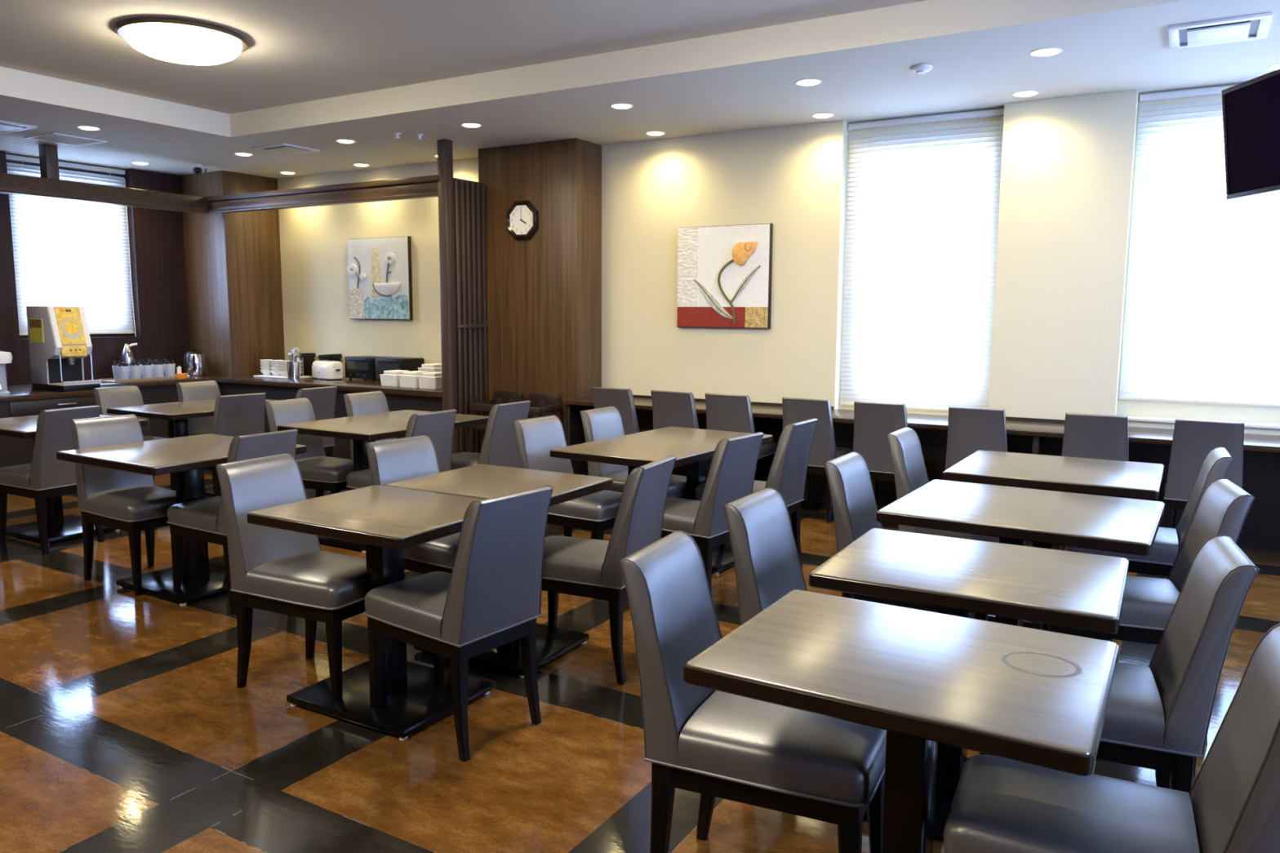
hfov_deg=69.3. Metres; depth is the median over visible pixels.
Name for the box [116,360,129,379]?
cup
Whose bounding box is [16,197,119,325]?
window
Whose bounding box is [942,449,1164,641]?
dining table
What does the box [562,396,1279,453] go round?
countertop
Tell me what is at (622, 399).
dining chair
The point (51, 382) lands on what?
drip tray
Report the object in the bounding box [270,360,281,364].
soup bowl
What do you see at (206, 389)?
dining chair
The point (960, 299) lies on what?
blind
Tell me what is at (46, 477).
dining chair
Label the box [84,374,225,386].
countertop
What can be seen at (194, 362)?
kettle
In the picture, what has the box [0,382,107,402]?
countertop
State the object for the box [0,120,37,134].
air conditioner
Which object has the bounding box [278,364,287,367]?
soup bowl
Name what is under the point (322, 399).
dining chair
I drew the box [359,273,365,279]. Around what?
flower
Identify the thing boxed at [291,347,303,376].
utensil canister
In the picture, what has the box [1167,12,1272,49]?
ceiling vent
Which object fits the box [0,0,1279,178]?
ceiling
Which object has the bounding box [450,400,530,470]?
dining chair
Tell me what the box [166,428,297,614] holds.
dining chair
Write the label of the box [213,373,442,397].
countertop
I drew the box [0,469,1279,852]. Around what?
floor
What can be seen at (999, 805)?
dining chair
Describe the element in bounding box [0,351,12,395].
dispenser
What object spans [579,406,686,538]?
dining chair
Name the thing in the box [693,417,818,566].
dining chair
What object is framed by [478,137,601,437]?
pillar
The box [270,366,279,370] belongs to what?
soup bowl
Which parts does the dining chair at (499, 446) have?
seat, backrest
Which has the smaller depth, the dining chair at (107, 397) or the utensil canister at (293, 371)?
the dining chair at (107, 397)
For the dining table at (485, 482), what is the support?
on the floor
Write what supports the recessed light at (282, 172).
in the ceiling
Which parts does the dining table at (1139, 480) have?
plate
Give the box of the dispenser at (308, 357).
[292,352,315,375]
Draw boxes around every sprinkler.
[393,132,400,138]
[416,133,422,139]
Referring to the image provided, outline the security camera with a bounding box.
[191,164,202,173]
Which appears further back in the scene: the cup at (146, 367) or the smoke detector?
the cup at (146, 367)
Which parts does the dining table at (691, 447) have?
plate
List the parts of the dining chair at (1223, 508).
leg, leg, seat frame, seat, backrest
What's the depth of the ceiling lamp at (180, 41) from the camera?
5.15 m
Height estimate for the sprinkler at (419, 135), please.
0.038 m
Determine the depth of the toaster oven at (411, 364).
8.88 m
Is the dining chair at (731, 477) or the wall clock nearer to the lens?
the dining chair at (731, 477)
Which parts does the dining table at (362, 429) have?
plate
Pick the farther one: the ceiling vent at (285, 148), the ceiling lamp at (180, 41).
the ceiling vent at (285, 148)
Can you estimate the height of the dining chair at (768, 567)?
0.845 m
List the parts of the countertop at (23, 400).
drawer, handle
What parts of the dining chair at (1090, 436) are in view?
leg, seat frame, backrest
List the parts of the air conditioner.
panel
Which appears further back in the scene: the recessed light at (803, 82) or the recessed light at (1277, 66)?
the recessed light at (803, 82)
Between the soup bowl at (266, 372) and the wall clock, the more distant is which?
the soup bowl at (266, 372)
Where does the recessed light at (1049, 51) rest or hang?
in the ceiling
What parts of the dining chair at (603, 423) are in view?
backrest, seat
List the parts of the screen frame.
hanger post, hanger rod, post, screen panel, cross rail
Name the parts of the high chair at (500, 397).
leg, seat, armrest, leg, backrest, leg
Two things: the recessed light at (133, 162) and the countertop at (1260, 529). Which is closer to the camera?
the countertop at (1260, 529)
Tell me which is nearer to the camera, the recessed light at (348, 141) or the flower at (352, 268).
the recessed light at (348, 141)
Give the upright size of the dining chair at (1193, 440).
0.845 m
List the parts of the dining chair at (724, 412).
leg, backrest, seat frame, seat, leg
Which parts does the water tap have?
spout, lever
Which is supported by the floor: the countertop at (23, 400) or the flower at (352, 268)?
the countertop at (23, 400)
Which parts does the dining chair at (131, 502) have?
leg, backrest, seat frame, seat, leg, leg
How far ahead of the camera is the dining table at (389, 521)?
3.28 m
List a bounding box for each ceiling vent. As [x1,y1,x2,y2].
[251,142,319,155]
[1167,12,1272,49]
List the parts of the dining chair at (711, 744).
leg, backrest, leg, seat frame, seat, leg, leg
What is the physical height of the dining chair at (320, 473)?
0.845 m
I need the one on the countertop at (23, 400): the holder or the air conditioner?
the holder
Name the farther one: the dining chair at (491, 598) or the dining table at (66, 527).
the dining table at (66, 527)
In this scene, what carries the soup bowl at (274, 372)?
on the plastic tray at (273, 375)
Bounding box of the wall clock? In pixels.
[506,200,538,239]
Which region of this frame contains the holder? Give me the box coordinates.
[174,365,187,378]
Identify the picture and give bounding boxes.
[346,235,413,319]
[676,223,773,328]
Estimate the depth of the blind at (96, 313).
8.87 m
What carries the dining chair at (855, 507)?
on the floor
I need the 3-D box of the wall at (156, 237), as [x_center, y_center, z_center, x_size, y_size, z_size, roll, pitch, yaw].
[-7.112,-0.818,6.218,0.300,2.850,9.900,4,8,30]
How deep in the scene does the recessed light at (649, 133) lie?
7.21 m
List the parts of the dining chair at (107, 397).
backrest, seat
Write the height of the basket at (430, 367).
0.188 m
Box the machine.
[26,306,102,391]
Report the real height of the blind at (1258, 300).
1.920 m
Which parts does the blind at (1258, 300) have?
ladder cord, rail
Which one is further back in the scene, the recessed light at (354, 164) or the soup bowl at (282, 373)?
the soup bowl at (282, 373)
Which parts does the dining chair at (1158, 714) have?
seat, seat frame, leg, leg, backrest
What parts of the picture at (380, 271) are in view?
stem, stem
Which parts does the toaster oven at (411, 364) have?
door handle, door glass, door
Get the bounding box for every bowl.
[259,359,272,363]
[259,363,271,366]
[260,366,271,369]
[260,369,271,375]
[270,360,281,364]
[270,363,279,367]
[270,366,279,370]
[270,369,280,375]
[278,360,288,364]
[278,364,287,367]
[278,367,287,371]
[278,370,287,376]
[373,283,400,295]
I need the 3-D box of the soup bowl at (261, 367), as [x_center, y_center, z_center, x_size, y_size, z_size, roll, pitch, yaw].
[-3.848,-0.592,9.551,0.128,0.056,0.128,4,8,30]
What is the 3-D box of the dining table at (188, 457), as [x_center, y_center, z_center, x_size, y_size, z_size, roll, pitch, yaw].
[-2.313,0.465,4.749,0.845,0.715,0.830,5,8,32]
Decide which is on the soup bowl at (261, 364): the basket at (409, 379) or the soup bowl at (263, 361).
the soup bowl at (263, 361)
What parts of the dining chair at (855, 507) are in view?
leg, backrest, seat frame, leg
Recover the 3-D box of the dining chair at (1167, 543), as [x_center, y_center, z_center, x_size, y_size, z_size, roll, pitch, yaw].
[2.208,0.508,4.076,0.597,0.845,0.378,4,8,28]
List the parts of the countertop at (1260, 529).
support panel, support panel, support panel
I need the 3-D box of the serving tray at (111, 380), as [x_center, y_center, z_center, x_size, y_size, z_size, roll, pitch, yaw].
[-4.808,-0.461,8.947,0.260,0.026,0.680,4,8,29]
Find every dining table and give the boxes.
[0,414,147,545]
[56,433,306,605]
[106,398,279,498]
[247,484,493,740]
[277,409,488,552]
[384,463,613,678]
[550,426,773,574]
[683,590,1119,852]
[808,528,1128,839]
[875,479,1164,626]
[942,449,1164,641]
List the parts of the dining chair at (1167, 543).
seat, seat frame, backrest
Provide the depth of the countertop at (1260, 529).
6.13 m
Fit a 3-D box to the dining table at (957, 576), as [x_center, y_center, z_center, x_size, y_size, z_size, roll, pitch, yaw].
[0.934,0.743,2.643,0.752,0.715,0.625,4,8,29]
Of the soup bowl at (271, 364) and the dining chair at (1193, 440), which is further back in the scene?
the soup bowl at (271, 364)
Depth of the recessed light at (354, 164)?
8.85 m
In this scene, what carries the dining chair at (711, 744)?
on the floor
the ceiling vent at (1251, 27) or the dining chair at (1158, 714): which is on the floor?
the dining chair at (1158, 714)
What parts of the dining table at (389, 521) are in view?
plate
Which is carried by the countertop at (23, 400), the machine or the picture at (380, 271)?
the machine
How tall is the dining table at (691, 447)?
0.715 m
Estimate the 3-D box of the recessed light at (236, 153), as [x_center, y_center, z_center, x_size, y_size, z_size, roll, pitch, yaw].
[-3.552,-2.436,8.308,0.164,0.012,0.164,4,8,30]
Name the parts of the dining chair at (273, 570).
leg, backrest, seat frame, seat, leg, leg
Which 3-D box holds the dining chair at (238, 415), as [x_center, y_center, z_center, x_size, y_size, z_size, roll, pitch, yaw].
[-2.928,0.176,6.537,0.597,0.845,0.378,6,9,38]
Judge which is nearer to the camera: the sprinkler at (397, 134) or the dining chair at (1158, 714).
the dining chair at (1158, 714)
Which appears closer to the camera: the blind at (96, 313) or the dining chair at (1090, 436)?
the dining chair at (1090, 436)
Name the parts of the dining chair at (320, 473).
backrest, leg, seat, seat frame, leg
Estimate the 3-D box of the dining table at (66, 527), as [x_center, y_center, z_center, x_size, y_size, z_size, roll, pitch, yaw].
[-3.697,0.320,5.866,0.850,0.715,0.740,4,8,30]
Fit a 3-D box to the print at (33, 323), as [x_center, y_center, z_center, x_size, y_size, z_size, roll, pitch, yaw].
[-5.044,-0.858,7.735,0.180,0.070,0.003,4,8,30]
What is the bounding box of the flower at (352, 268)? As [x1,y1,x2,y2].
[346,264,357,274]
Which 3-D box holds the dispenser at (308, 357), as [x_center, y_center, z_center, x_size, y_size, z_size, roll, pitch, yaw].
[-3.533,-0.657,9.741,0.170,0.235,0.180,4,8,30]
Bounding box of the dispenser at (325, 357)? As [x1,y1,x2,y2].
[317,353,342,362]
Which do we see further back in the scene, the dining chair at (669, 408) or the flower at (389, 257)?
the flower at (389, 257)
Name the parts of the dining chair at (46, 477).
leg, seat, seat frame, leg, leg, backrest, leg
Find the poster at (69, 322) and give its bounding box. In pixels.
[53,306,86,344]
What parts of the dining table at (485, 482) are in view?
plate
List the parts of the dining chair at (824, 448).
backrest, leg, seat frame, leg, seat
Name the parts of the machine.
door trim, selection panel, tray rail, door trim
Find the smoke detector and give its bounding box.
[910,64,932,74]
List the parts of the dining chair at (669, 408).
backrest, leg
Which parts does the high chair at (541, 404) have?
leg, leg, backrest, armrest, leg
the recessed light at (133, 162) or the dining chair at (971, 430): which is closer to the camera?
the dining chair at (971, 430)
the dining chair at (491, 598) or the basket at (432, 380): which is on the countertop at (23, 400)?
the basket at (432, 380)
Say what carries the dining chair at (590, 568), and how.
on the floor
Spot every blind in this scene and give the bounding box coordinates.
[5,154,136,336]
[840,108,1004,410]
[1119,84,1279,406]
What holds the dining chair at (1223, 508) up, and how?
on the floor
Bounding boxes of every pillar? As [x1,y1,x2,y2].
[180,170,284,385]
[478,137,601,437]
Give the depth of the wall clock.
7.76 m
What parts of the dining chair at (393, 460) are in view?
backrest, seat frame, seat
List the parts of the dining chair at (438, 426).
seat, backrest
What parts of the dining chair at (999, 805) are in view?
seat, backrest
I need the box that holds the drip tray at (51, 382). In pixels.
[48,379,102,386]
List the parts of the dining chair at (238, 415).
seat frame, leg, backrest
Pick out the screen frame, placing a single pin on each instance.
(461, 202)
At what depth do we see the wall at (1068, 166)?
7.01 m
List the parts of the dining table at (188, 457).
plate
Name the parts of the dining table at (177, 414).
plate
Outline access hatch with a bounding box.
[23,132,107,146]
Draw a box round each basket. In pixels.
[379,369,408,386]
[398,370,428,387]
[417,363,441,372]
[417,371,442,389]
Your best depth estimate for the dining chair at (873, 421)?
6.04 m
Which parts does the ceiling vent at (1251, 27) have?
panel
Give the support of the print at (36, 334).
attached to the machine
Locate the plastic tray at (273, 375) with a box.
[253,373,311,378]
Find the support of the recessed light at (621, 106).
in the ceiling
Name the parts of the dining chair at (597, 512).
backrest, leg, seat frame, seat, leg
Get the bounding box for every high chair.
[467,390,524,452]
[509,392,564,433]
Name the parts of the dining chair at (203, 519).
leg, seat, seat frame, leg, backrest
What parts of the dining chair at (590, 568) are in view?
leg, leg, seat, seat frame, leg, backrest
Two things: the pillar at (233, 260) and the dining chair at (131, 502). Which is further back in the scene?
the pillar at (233, 260)
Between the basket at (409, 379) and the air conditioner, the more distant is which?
the basket at (409, 379)
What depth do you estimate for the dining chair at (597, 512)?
4.86 m
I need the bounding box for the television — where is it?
[1221,68,1279,199]
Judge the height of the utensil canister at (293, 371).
0.271 m
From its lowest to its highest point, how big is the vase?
0.295 m
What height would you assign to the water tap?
0.347 m
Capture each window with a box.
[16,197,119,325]
[860,146,991,383]
[1116,126,1279,429]
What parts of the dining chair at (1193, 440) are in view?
leg, leg, seat frame, backrest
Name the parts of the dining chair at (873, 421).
leg, backrest, seat frame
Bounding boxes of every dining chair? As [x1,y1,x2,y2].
[0,404,104,555]
[69,413,176,595]
[93,385,167,478]
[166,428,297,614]
[175,380,221,435]
[204,392,266,497]
[215,453,367,702]
[264,397,354,497]
[295,386,337,457]
[343,391,396,459]
[346,408,457,549]
[363,484,553,761]
[365,435,460,573]
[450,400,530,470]
[512,414,622,540]
[512,455,676,684]
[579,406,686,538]
[591,386,648,435]
[618,530,886,852]
[650,390,698,476]
[661,431,764,595]
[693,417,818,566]
[705,392,777,479]
[722,487,807,626]
[782,397,853,523]
[823,451,987,621]
[853,400,924,510]
[886,426,999,542]
[940,623,1279,852]
[944,406,1014,487]
[979,534,1259,794]
[1040,478,1254,745]
[1055,412,1128,550]
[1064,447,1233,635]
[1163,418,1244,545]
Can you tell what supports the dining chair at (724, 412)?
on the floor
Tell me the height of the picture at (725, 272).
0.795 m
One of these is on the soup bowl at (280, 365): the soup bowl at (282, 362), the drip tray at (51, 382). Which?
the soup bowl at (282, 362)
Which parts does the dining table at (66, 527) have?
plate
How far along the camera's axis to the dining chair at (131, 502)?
4.80 m
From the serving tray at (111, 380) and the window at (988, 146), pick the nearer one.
the window at (988, 146)
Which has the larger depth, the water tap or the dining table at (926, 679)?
the water tap
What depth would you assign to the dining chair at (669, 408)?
6.77 m
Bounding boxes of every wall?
[0,150,189,384]
[277,84,1279,435]
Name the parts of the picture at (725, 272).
stem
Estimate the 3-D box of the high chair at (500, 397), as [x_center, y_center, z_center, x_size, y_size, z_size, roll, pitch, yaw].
[-1.204,0.076,7.868,0.412,0.735,0.376,4,8,30]
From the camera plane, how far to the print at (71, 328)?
7.75 m
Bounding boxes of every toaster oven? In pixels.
[344,355,390,380]
[374,356,424,381]
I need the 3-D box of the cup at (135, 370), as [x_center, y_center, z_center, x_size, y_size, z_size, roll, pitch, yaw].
[-4.797,-0.537,8.808,0.106,0.188,0.106,1,7,5]
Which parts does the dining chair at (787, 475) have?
leg, seat, backrest, seat frame, leg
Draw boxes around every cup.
[111,360,122,380]
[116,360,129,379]
[128,360,141,378]
[141,360,152,377]
[146,358,155,377]
[151,359,164,377]
[164,358,175,377]
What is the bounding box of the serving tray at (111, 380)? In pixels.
[98,374,177,382]
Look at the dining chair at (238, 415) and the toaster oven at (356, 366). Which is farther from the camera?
the toaster oven at (356, 366)
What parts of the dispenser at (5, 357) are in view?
lid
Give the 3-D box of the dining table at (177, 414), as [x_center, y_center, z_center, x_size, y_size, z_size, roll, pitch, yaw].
[-3.203,0.194,6.903,0.780,0.715,1.060,4,8,30]
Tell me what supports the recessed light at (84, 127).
in the ceiling
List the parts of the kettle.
lid, handle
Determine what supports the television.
hanging from the ceiling
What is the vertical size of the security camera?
0.085 m
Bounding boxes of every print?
[29,319,41,328]
[30,328,42,341]
[62,319,81,338]
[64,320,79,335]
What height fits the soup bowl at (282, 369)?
0.056 m
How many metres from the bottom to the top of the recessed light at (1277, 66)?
0.012 m
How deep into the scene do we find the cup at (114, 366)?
8.76 m
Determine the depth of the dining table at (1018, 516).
3.27 m
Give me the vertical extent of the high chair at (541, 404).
0.735 m
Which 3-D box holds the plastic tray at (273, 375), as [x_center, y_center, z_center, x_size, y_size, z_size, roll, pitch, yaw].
[-3.649,-0.511,9.465,0.580,0.012,0.260,4,8,30]
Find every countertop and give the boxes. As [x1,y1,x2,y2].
[0,373,442,467]
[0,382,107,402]
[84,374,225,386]
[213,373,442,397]
[562,395,1279,551]
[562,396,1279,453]
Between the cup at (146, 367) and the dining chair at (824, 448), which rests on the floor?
the dining chair at (824, 448)
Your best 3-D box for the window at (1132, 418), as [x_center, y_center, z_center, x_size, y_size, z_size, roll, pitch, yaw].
[3.623,-0.929,5.675,1.155,1.840,0.240,4,8,30]
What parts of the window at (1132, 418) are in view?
sill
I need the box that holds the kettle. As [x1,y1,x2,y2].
[182,348,206,377]
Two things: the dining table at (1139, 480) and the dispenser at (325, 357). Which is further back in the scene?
the dispenser at (325, 357)
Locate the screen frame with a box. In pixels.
[0,138,488,453]
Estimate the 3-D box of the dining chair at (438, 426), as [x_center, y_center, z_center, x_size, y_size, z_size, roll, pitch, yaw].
[-1.410,0.314,5.484,0.597,0.845,0.378,4,8,30]
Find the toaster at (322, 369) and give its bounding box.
[311,360,343,380]
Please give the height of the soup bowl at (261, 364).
0.056 m
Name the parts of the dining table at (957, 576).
plate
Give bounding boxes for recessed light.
[76,125,101,130]
[130,161,150,164]
[234,152,253,155]
[279,171,296,174]
[335,139,355,143]
[352,163,370,166]
[460,123,482,127]
[609,103,633,109]
[644,131,666,135]
[794,79,822,85]
[810,112,834,118]
[1011,90,1039,97]
[1029,47,1062,57]
[1266,62,1279,70]
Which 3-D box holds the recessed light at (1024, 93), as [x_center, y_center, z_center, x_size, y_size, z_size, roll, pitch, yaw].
[2.441,-2.102,5.867,0.164,0.012,0.164,4,8,30]
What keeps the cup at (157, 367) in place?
on the serving tray at (111, 380)
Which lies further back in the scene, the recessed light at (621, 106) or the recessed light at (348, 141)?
the recessed light at (348, 141)
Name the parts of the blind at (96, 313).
ladder cord, rail, ladder cord, pull cord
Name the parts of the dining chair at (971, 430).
backrest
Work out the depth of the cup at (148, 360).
9.06 m
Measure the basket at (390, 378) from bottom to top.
0.138 m
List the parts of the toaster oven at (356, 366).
door handle, door glass, knob, door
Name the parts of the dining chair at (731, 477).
seat, seat frame, leg, backrest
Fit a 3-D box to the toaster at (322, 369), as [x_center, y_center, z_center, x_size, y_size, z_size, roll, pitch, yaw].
[-3.099,-0.563,9.207,0.360,0.184,0.189,6,9,38]
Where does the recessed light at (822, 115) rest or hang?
in the ceiling
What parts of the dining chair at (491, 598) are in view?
leg, seat, leg, seat frame, leg, backrest, leg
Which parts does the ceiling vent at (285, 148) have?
panel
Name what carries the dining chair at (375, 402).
on the floor
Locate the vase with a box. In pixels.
[349,288,364,318]
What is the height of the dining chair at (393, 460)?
0.845 m
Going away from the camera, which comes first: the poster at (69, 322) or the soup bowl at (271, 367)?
the poster at (69, 322)
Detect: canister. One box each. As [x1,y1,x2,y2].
[287,351,299,379]
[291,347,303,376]
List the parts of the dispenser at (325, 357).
lid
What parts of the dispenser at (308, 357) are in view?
lid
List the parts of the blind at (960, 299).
ladder cord, rail, ladder cord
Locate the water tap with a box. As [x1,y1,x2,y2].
[120,342,137,377]
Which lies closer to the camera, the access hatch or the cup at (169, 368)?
the access hatch
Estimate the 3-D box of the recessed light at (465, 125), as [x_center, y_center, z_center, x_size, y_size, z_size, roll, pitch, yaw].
[-1.267,-2.257,6.959,0.164,0.012,0.164,4,8,30]
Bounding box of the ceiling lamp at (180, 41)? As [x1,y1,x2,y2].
[115,17,248,65]
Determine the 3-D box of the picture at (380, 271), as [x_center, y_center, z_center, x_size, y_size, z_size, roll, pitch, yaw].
[-2.591,-1.466,9.194,0.835,0.800,0.064,4,8,30]
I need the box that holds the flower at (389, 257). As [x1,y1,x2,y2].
[384,252,395,263]
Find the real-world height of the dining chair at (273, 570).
0.845 m
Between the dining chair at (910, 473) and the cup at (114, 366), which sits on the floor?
the dining chair at (910, 473)
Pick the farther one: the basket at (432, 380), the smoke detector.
the basket at (432, 380)
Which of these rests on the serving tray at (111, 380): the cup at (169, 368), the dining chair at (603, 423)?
the cup at (169, 368)
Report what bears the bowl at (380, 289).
on the picture at (380, 271)
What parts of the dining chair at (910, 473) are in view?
backrest, seat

